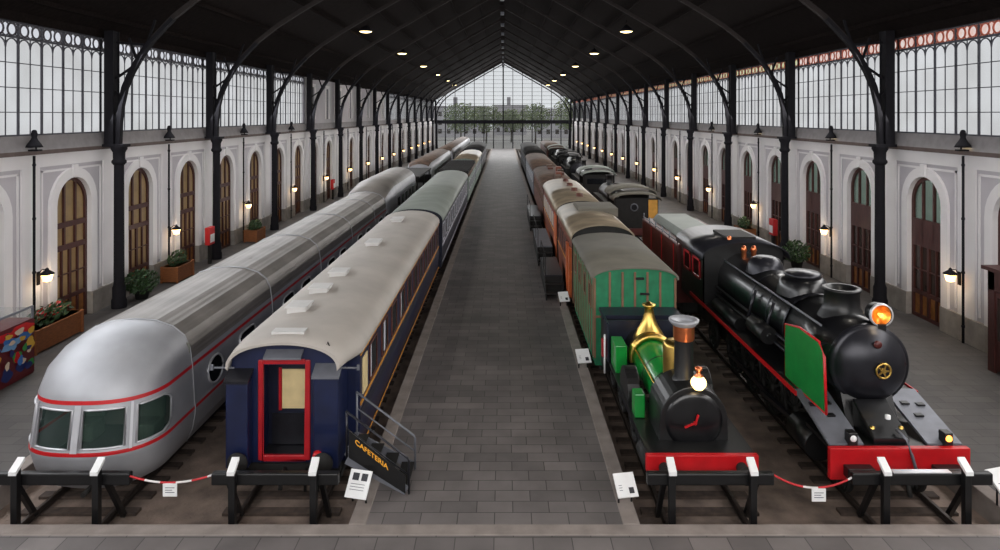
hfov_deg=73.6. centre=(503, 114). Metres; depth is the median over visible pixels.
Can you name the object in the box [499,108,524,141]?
tree
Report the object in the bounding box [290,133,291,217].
downpipe
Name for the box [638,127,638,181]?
downpipe
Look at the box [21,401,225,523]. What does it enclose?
railway track
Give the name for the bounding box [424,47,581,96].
rib
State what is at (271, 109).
column
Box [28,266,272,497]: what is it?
observation railcar
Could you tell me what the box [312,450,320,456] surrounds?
tail lamp
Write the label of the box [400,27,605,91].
rib
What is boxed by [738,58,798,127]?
window
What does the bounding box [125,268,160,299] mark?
bush
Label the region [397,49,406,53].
ceiling lamp
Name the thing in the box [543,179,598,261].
coach
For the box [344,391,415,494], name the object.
stairs
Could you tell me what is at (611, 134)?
door
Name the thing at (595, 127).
downpipe
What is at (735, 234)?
roof vent
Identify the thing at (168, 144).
downpipe
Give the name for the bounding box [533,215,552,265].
access platform
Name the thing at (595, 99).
window
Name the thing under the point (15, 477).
buffer stop
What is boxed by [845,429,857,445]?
marker lamp
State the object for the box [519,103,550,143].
tree
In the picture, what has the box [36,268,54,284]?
wall lantern
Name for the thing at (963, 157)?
downpipe
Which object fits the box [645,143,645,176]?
door
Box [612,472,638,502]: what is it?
panel
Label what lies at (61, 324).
planter
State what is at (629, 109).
column
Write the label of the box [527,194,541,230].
access platform
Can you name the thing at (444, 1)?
rib
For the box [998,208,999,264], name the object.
door
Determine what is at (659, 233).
tender
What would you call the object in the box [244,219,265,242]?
planter
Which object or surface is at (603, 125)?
downpipe
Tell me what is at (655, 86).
window
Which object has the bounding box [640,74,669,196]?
column
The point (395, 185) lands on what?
engine
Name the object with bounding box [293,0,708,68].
rib
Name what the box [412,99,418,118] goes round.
window
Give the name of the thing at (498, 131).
building
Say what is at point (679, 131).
downpipe
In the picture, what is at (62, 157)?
wall
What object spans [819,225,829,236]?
wall lantern
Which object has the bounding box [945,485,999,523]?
trim
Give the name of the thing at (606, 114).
column
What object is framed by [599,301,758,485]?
engine
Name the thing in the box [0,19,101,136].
window
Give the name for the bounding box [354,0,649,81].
rib
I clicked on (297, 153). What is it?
door
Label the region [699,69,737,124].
window
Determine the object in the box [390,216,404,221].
roof vent
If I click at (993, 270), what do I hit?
information panel
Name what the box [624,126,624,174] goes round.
downpipe
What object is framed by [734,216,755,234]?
planter
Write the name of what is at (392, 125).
downpipe
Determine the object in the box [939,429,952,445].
marker lamp
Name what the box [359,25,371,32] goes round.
ceiling lamp
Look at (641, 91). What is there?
window
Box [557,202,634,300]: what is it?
coach
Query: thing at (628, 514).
trim
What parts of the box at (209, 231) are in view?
door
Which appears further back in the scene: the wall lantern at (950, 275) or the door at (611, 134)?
the door at (611, 134)
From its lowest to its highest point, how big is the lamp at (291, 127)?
0.790 m
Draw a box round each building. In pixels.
[434,97,488,136]
[494,97,526,134]
[534,108,589,137]
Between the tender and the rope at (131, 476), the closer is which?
the rope at (131, 476)
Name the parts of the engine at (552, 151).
tank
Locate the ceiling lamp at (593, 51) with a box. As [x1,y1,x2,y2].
[589,48,598,53]
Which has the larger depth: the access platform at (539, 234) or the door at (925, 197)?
the access platform at (539, 234)
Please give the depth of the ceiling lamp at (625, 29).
54.30 m
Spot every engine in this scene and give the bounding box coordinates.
[348,167,415,213]
[547,144,568,164]
[556,150,582,177]
[571,160,616,194]
[593,174,661,236]
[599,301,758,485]
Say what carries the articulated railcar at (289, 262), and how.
on the railway track at (50, 497)
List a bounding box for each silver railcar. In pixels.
[408,149,450,177]
[438,137,469,159]
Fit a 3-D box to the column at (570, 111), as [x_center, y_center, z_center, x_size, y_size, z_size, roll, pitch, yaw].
[15.662,2.097,169.000,3.037,12.807,0.643,0,0,0]
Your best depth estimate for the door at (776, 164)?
42.81 m
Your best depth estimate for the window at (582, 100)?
146.36 m
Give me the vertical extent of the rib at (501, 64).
9.891 m
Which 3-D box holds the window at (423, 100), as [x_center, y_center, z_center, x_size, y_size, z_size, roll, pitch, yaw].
[-17.820,-1.310,144.500,0.100,4.220,10.068,0,0,0]
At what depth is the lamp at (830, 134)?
34.70 m
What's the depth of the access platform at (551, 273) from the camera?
31.54 m
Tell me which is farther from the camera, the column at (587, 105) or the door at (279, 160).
the column at (587, 105)
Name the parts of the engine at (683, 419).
grab rail, coupling rod, tender tank, handrail, door handle, smokebox door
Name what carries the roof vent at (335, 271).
attached to the coach at (291, 383)
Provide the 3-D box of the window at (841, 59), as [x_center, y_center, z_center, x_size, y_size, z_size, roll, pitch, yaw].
[17.420,-1.310,34.500,0.100,4.220,10.068,0,0,0]
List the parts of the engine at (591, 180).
tank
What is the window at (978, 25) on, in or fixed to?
in the wall at (934, 157)
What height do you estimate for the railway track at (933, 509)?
0.200 m
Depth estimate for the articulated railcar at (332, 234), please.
32.31 m
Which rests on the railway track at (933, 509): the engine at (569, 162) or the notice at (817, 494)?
the engine at (569, 162)
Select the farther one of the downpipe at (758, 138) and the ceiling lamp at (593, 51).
the ceiling lamp at (593, 51)
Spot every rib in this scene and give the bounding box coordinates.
[150,0,848,37]
[240,0,760,56]
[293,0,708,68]
[329,0,674,76]
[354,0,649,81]
[373,5,631,86]
[387,17,617,89]
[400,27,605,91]
[409,35,593,93]
[417,42,588,95]
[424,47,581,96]
[429,53,576,98]
[434,57,571,99]
[442,61,567,100]
[442,64,559,101]
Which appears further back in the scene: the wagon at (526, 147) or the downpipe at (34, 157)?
the wagon at (526, 147)
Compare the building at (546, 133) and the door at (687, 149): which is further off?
the building at (546, 133)
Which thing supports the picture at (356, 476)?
attached to the panel at (359, 481)
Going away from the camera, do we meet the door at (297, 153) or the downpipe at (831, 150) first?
the downpipe at (831, 150)
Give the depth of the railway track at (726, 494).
15.89 m
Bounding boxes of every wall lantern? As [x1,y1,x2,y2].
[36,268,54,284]
[170,224,180,236]
[244,200,251,207]
[290,185,297,192]
[750,200,756,207]
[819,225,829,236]
[943,267,960,284]
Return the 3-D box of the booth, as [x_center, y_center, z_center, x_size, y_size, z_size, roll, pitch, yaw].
[-16.136,7.395,19.238,1.328,2.210,5.780,0,0,0]
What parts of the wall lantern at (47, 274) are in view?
globe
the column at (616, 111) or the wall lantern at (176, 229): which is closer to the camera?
the wall lantern at (176, 229)
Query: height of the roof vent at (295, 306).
0.210 m
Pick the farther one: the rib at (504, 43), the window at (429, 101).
the window at (429, 101)
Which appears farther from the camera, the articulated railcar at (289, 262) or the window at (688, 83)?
the window at (688, 83)
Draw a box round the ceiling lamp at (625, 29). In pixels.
[620,20,632,32]
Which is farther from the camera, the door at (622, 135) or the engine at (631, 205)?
the door at (622, 135)
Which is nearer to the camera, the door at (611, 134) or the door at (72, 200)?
the door at (72, 200)
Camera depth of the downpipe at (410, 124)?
124.82 m
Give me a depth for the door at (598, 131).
123.45 m
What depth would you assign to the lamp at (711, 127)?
54.68 m
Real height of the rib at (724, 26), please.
9.891 m
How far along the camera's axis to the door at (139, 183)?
32.77 m
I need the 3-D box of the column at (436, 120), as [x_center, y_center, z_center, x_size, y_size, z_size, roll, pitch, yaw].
[-16.062,2.097,169.000,3.037,12.807,0.643,0,0,0]
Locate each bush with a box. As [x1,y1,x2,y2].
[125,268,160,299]
[781,239,812,267]
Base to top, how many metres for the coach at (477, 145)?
3.810 m
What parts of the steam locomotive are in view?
coupling rod, handrail, dome lid, step plate, frame, smokebox door, number plate, step plate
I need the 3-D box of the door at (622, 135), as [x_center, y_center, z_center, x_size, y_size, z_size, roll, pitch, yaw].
[17.500,5.525,97.500,0.100,5.950,2.200,0,0,0]
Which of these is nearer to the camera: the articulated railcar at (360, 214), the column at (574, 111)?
the articulated railcar at (360, 214)
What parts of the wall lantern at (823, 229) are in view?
globe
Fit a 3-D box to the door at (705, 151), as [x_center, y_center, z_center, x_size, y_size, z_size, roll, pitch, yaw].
[17.500,5.525,57.500,0.100,5.950,2.200,0,0,0]
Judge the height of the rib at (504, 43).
9.891 m
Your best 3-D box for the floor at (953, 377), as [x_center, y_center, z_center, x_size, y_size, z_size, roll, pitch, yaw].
[14.400,8.850,91.750,6.600,0.700,156.500,0,0,0]
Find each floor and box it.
[0,148,435,469]
[0,148,999,549]
[566,148,999,493]
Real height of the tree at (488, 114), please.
11.923 m
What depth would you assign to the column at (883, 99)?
29.37 m
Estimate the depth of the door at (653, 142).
77.98 m
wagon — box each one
[407,168,430,190]
[438,160,475,201]
[520,142,545,173]
[525,153,556,194]
[533,164,571,221]
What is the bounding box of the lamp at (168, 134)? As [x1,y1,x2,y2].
[164,126,174,140]
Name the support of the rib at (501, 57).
attached to the ceiling
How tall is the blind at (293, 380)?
0.960 m
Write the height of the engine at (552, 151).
3.940 m
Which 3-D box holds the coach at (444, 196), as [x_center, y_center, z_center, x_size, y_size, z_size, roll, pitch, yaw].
[-4.920,7.000,49.700,3.100,3.660,25.800,0,0,0]
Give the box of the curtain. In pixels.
[371,344,371,374]
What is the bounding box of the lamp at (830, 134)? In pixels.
[825,126,836,140]
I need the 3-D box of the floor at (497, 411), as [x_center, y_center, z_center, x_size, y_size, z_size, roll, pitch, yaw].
[-0.200,8.850,80.500,35.800,0.700,179.000,0,0,0]
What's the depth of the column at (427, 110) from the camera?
149.32 m
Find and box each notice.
[163,483,176,496]
[811,488,825,501]
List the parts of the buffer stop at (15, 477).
post, post, post, post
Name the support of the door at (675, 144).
in the wall at (934, 157)
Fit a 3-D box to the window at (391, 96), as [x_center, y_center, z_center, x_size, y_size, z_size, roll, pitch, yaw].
[-17.820,-1.310,104.500,0.100,4.220,10.068,0,0,0]
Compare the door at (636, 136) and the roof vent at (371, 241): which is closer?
the roof vent at (371, 241)
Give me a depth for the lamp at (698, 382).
15.43 m
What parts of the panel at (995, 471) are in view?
leg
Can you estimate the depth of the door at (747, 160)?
47.88 m
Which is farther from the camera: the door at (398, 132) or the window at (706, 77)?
the door at (398, 132)
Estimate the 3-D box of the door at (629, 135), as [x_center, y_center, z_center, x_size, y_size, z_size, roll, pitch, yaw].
[17.500,5.525,92.500,0.100,5.950,2.200,0,0,0]
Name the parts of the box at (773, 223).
door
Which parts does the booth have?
frame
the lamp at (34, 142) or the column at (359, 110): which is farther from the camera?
the column at (359, 110)
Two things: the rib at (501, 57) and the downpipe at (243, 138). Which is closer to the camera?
the downpipe at (243, 138)
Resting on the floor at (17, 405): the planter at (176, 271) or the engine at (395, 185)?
the planter at (176, 271)
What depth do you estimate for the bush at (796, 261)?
36.97 m
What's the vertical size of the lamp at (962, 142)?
0.790 m
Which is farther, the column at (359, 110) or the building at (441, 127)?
the building at (441, 127)
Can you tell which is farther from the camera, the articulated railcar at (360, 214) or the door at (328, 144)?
the door at (328, 144)
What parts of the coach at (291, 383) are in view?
door frame, door, kick plate, letter panel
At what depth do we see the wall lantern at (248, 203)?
45.23 m
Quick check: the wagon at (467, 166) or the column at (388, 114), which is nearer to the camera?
the wagon at (467, 166)
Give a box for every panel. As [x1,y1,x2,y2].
[344,469,372,502]
[558,291,569,305]
[575,348,591,367]
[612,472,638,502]
[985,467,999,505]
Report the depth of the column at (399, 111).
109.32 m
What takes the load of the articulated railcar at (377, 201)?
on the railway track at (50, 497)
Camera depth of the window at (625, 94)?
95.72 m
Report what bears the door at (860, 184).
in the wall at (934, 157)
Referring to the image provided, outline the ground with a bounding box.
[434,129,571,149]
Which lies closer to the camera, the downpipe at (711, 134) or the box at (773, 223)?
the box at (773, 223)
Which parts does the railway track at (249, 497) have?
rail, rail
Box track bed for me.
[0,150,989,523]
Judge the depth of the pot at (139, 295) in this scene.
30.65 m
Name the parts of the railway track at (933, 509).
rail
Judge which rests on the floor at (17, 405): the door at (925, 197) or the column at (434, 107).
the column at (434, 107)
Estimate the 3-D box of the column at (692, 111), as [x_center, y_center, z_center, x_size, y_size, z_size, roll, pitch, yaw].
[15.662,2.097,59.500,3.037,12.807,0.644,0,0,0]
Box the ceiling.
[0,0,999,99]
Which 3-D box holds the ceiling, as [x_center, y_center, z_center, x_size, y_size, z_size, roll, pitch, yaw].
[-0.200,-8.574,80.600,35.800,10.252,179.200,0,0,0]
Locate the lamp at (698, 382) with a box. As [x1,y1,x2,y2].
[691,366,706,390]
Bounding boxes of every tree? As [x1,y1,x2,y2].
[443,103,477,136]
[470,105,502,143]
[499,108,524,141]
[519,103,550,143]
[552,98,578,144]
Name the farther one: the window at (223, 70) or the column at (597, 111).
the column at (597, 111)
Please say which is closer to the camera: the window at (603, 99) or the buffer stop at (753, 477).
the buffer stop at (753, 477)
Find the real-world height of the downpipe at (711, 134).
6.960 m
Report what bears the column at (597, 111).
on the floor at (953, 377)
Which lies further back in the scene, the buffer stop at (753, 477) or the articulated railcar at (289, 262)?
the articulated railcar at (289, 262)
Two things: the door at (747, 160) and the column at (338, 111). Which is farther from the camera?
the column at (338, 111)
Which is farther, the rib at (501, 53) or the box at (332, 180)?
the rib at (501, 53)
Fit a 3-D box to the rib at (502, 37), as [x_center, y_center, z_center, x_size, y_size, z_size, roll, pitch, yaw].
[-0.200,-8.154,109.500,30.860,9.891,0.480,0,0,0]
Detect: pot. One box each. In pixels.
[134,287,149,299]
[791,258,803,267]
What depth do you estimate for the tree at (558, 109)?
192.50 m
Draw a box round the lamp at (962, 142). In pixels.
[954,130,971,150]
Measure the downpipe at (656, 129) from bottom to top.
6.960 m
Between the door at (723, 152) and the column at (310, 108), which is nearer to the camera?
the door at (723, 152)
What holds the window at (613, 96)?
in the wall at (934, 157)
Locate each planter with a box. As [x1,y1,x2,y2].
[26,299,83,355]
[160,249,193,282]
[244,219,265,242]
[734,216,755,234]
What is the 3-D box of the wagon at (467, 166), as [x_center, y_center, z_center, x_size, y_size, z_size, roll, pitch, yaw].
[-4.900,7.085,71.850,3.140,3.490,16.500,0,0,0]
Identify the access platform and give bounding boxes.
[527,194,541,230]
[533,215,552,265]
[540,241,563,300]
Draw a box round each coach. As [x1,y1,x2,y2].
[210,210,439,491]
[391,170,467,268]
[453,149,481,183]
[462,141,486,168]
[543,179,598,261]
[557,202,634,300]
[572,233,678,369]
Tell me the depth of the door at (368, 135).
87.99 m
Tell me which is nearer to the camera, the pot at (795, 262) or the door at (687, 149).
the pot at (795, 262)
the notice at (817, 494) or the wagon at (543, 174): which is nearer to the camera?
the notice at (817, 494)
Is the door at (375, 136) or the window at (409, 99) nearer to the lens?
the door at (375, 136)
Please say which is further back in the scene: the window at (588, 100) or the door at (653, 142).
the window at (588, 100)
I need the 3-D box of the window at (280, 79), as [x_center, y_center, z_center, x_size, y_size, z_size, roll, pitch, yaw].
[-17.820,-1.310,54.500,0.100,4.220,10.068,0,0,0]
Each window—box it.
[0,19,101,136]
[99,38,202,132]
[202,58,263,127]
[264,69,303,124]
[385,94,395,119]
[395,94,404,119]
[404,96,411,118]
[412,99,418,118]
[418,100,424,118]
[429,101,433,117]
[434,68,571,147]
[582,100,587,118]
[587,98,593,118]
[594,96,601,118]
[601,94,610,119]
[610,92,620,119]
[621,91,633,120]
[634,87,650,121]
[650,82,671,121]
[671,77,699,123]
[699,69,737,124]
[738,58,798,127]
[798,38,899,132]
[897,18,999,136]
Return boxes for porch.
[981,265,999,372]
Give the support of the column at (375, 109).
on the floor at (17, 405)
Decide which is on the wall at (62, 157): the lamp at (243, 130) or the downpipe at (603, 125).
the lamp at (243, 130)
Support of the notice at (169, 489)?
hanging from the rope at (131, 476)
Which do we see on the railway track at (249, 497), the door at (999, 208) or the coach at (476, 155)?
the coach at (476, 155)
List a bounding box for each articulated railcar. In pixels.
[205,234,321,312]
[269,214,352,270]
[310,199,375,243]
[339,191,388,224]
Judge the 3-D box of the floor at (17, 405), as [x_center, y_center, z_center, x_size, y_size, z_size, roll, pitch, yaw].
[-14.980,8.850,91.750,6.240,0.700,156.500,0,0,0]
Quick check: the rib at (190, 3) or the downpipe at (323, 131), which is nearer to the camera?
the rib at (190, 3)
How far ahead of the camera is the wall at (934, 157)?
31.27 m
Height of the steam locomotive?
4.330 m
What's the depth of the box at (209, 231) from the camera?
38.10 m
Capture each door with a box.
[57,177,86,314]
[129,168,148,292]
[180,161,194,261]
[220,156,230,249]
[250,151,258,226]
[277,148,281,221]
[295,146,300,213]
[315,145,316,203]
[326,141,329,198]
[350,139,351,187]
[368,135,368,177]
[375,136,375,169]
[382,134,382,171]
[393,133,393,167]
[398,132,398,164]
[598,131,598,160]
[611,134,611,166]
[622,135,623,172]
[629,135,629,169]
[636,136,636,179]
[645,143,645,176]
[652,138,654,187]
[674,141,677,198]
[687,149,687,199]
[703,145,707,213]
[721,148,724,221]
[744,152,751,227]
[771,156,780,246]
[806,161,820,268]
[851,168,870,292]
[912,177,939,326]
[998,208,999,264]
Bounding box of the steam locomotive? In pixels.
[676,225,969,497]
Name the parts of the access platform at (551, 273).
handrail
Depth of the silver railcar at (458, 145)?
120.98 m
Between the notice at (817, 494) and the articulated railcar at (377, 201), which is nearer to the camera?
the notice at (817, 494)
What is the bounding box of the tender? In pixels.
[642,213,707,315]
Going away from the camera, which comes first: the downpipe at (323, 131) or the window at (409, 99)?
the downpipe at (323, 131)
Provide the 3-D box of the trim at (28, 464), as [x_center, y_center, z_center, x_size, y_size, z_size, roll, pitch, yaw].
[-11.680,8.842,91.930,0.360,0.715,156.140,0,0,0]
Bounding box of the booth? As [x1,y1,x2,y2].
[0,305,34,389]
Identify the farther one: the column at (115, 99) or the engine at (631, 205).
the engine at (631, 205)
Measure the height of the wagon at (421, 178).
3.030 m
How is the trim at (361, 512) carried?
attached to the floor at (497, 411)
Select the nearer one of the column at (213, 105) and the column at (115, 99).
the column at (115, 99)
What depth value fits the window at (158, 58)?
34.48 m
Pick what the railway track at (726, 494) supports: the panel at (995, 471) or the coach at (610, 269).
the coach at (610, 269)
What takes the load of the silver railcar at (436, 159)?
on the railway track at (50, 497)
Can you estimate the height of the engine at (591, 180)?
3.940 m
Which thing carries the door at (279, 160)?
in the wall at (62, 157)
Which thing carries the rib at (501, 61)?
attached to the ceiling
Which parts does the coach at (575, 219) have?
door, door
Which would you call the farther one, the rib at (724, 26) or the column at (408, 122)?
the column at (408, 122)
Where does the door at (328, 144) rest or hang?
in the wall at (62, 157)
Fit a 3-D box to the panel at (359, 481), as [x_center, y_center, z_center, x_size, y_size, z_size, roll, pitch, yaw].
[-3.180,8.166,14.620,0.500,0.638,0.376,0,0,14]
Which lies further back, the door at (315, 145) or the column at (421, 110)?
the column at (421, 110)
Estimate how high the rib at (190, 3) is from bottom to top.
9.891 m
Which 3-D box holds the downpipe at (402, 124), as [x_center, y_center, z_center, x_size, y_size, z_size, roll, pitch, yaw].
[-17.480,5.000,114.850,0.124,6.960,0.130,0,0,0]
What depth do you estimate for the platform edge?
13.67 m
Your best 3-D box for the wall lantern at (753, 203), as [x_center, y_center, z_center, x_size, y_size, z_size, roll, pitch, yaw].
[17.003,6.115,45.350,0.626,0.670,0.500,0,0,0]
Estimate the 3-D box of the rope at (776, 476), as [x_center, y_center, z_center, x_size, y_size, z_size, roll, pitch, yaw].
[6.620,7.846,14.320,1.740,0.328,0.041,0,0,0]
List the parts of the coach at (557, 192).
door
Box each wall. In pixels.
[0,8,434,320]
[572,8,999,353]
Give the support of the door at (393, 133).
in the wall at (62, 157)
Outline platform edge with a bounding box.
[0,524,999,535]
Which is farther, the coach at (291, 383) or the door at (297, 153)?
the door at (297, 153)
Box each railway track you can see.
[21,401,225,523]
[222,150,488,523]
[517,151,758,523]
[637,237,958,523]
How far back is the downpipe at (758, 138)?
44.80 m
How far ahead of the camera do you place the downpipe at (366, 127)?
84.81 m
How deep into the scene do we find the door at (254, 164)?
47.82 m
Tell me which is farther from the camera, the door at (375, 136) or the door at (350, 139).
the door at (375, 136)
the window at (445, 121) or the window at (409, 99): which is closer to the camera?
the window at (409, 99)
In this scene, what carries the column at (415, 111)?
on the floor at (17, 405)
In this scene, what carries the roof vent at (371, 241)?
attached to the coach at (291, 383)
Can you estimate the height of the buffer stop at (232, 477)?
1.680 m
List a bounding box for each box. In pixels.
[205,226,214,263]
[331,179,334,198]
[769,218,777,243]
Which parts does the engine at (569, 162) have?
tank, smokebox door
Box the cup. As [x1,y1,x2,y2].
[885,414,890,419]
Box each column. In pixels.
[102,17,175,308]
[204,42,258,259]
[265,57,307,229]
[306,67,340,210]
[334,74,363,196]
[356,79,380,182]
[373,83,394,174]
[386,86,405,168]
[396,89,414,166]
[405,91,422,162]
[413,93,428,158]
[420,95,433,155]
[426,96,438,152]
[430,97,442,150]
[434,98,445,148]
[560,98,571,148]
[563,97,575,150]
[567,96,580,152]
[572,95,585,155]
[577,93,591,158]
[583,91,599,162]
[590,89,608,166]
[599,86,618,171]
[610,83,631,178]
[623,79,648,185]
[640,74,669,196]
[663,67,697,210]
[694,57,736,225]
[743,42,796,259]
[823,17,896,304]
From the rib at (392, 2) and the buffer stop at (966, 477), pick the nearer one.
the buffer stop at (966, 477)
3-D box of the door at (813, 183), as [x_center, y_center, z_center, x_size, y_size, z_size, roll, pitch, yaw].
[17.500,5.525,37.500,0.100,5.950,2.200,0,0,0]
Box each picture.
[352,472,368,481]
[628,487,634,492]
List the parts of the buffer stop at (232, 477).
post, post, post, post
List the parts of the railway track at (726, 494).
rail, rail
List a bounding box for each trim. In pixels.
[0,455,35,509]
[349,148,492,523]
[514,148,639,523]
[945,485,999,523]
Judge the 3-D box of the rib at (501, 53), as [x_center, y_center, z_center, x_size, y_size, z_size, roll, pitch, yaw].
[-0.200,-8.154,139.500,30.860,9.891,0.480,0,0,0]
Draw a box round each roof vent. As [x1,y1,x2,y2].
[285,300,313,313]
[307,283,332,293]
[327,267,350,276]
[364,238,382,245]
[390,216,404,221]
[713,230,755,238]
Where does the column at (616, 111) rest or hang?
on the floor at (953, 377)
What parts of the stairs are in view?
sign panel, handrail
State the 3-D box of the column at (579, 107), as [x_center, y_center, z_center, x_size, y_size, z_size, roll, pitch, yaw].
[15.662,2.097,149.500,3.037,12.807,0.643,0,0,0]
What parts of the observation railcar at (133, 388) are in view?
window post, window post, seat, window post, seat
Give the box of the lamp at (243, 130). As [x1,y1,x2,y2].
[240,123,247,134]
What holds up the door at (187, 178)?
in the wall at (62, 157)
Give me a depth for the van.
121.57 m
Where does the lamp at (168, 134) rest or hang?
on the wall at (62, 157)
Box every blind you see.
[282,369,304,407]
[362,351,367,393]
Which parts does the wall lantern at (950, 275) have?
globe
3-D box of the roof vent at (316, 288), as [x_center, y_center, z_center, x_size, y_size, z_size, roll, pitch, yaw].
[-5.440,5.155,19.800,0.600,0.210,0.680,0,0,0]
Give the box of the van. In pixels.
[540,140,562,156]
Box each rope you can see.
[130,474,210,483]
[774,474,851,488]
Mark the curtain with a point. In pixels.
(371, 344)
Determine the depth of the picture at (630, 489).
14.54 m
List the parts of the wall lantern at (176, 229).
globe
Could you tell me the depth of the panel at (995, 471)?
14.55 m
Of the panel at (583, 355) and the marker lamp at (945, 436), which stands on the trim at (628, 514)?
the panel at (583, 355)
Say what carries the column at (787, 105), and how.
on the floor at (953, 377)
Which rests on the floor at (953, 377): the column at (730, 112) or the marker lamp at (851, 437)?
the column at (730, 112)
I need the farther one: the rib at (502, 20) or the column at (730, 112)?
the rib at (502, 20)
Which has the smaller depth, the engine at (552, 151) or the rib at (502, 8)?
the rib at (502, 8)
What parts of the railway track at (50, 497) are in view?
rail, rail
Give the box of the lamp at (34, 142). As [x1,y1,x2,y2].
[25,130,42,150]
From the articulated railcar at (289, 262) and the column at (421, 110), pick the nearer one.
the articulated railcar at (289, 262)
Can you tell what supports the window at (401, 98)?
in the wall at (62, 157)
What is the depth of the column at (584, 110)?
139.31 m
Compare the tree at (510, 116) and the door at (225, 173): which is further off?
the tree at (510, 116)
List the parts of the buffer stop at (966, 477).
post, post, beam plate, post, post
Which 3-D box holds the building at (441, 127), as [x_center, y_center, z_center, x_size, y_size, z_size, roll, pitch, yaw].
[-18.200,0.800,267.850,24.600,15.800,12.300,0,0,0]
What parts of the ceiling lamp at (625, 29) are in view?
lamp shade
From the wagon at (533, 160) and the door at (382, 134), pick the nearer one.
the wagon at (533, 160)
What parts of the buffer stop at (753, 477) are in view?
post, post, post, post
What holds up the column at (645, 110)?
on the floor at (953, 377)
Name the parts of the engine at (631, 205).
tank, panel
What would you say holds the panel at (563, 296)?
on the trim at (628, 514)
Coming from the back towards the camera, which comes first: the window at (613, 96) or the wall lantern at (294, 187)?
the window at (613, 96)
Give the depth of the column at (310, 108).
59.32 m
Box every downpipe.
[32,156,35,314]
[168,144,169,263]
[243,138,244,240]
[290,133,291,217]
[323,131,324,201]
[366,127,366,178]
[392,125,392,167]
[402,124,402,163]
[410,124,410,159]
[595,127,595,156]
[603,125,603,163]
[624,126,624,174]
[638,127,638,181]
[656,129,656,190]
[679,131,680,201]
[711,134,712,217]
[757,138,758,236]
[830,144,832,277]
[961,156,964,342]
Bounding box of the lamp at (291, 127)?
[288,122,294,130]
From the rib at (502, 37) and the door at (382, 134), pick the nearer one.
the door at (382, 134)
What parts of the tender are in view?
rail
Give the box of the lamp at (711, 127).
[708,122,714,130]
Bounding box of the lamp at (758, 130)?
[754,123,761,134]
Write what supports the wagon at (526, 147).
on the railway track at (726, 494)

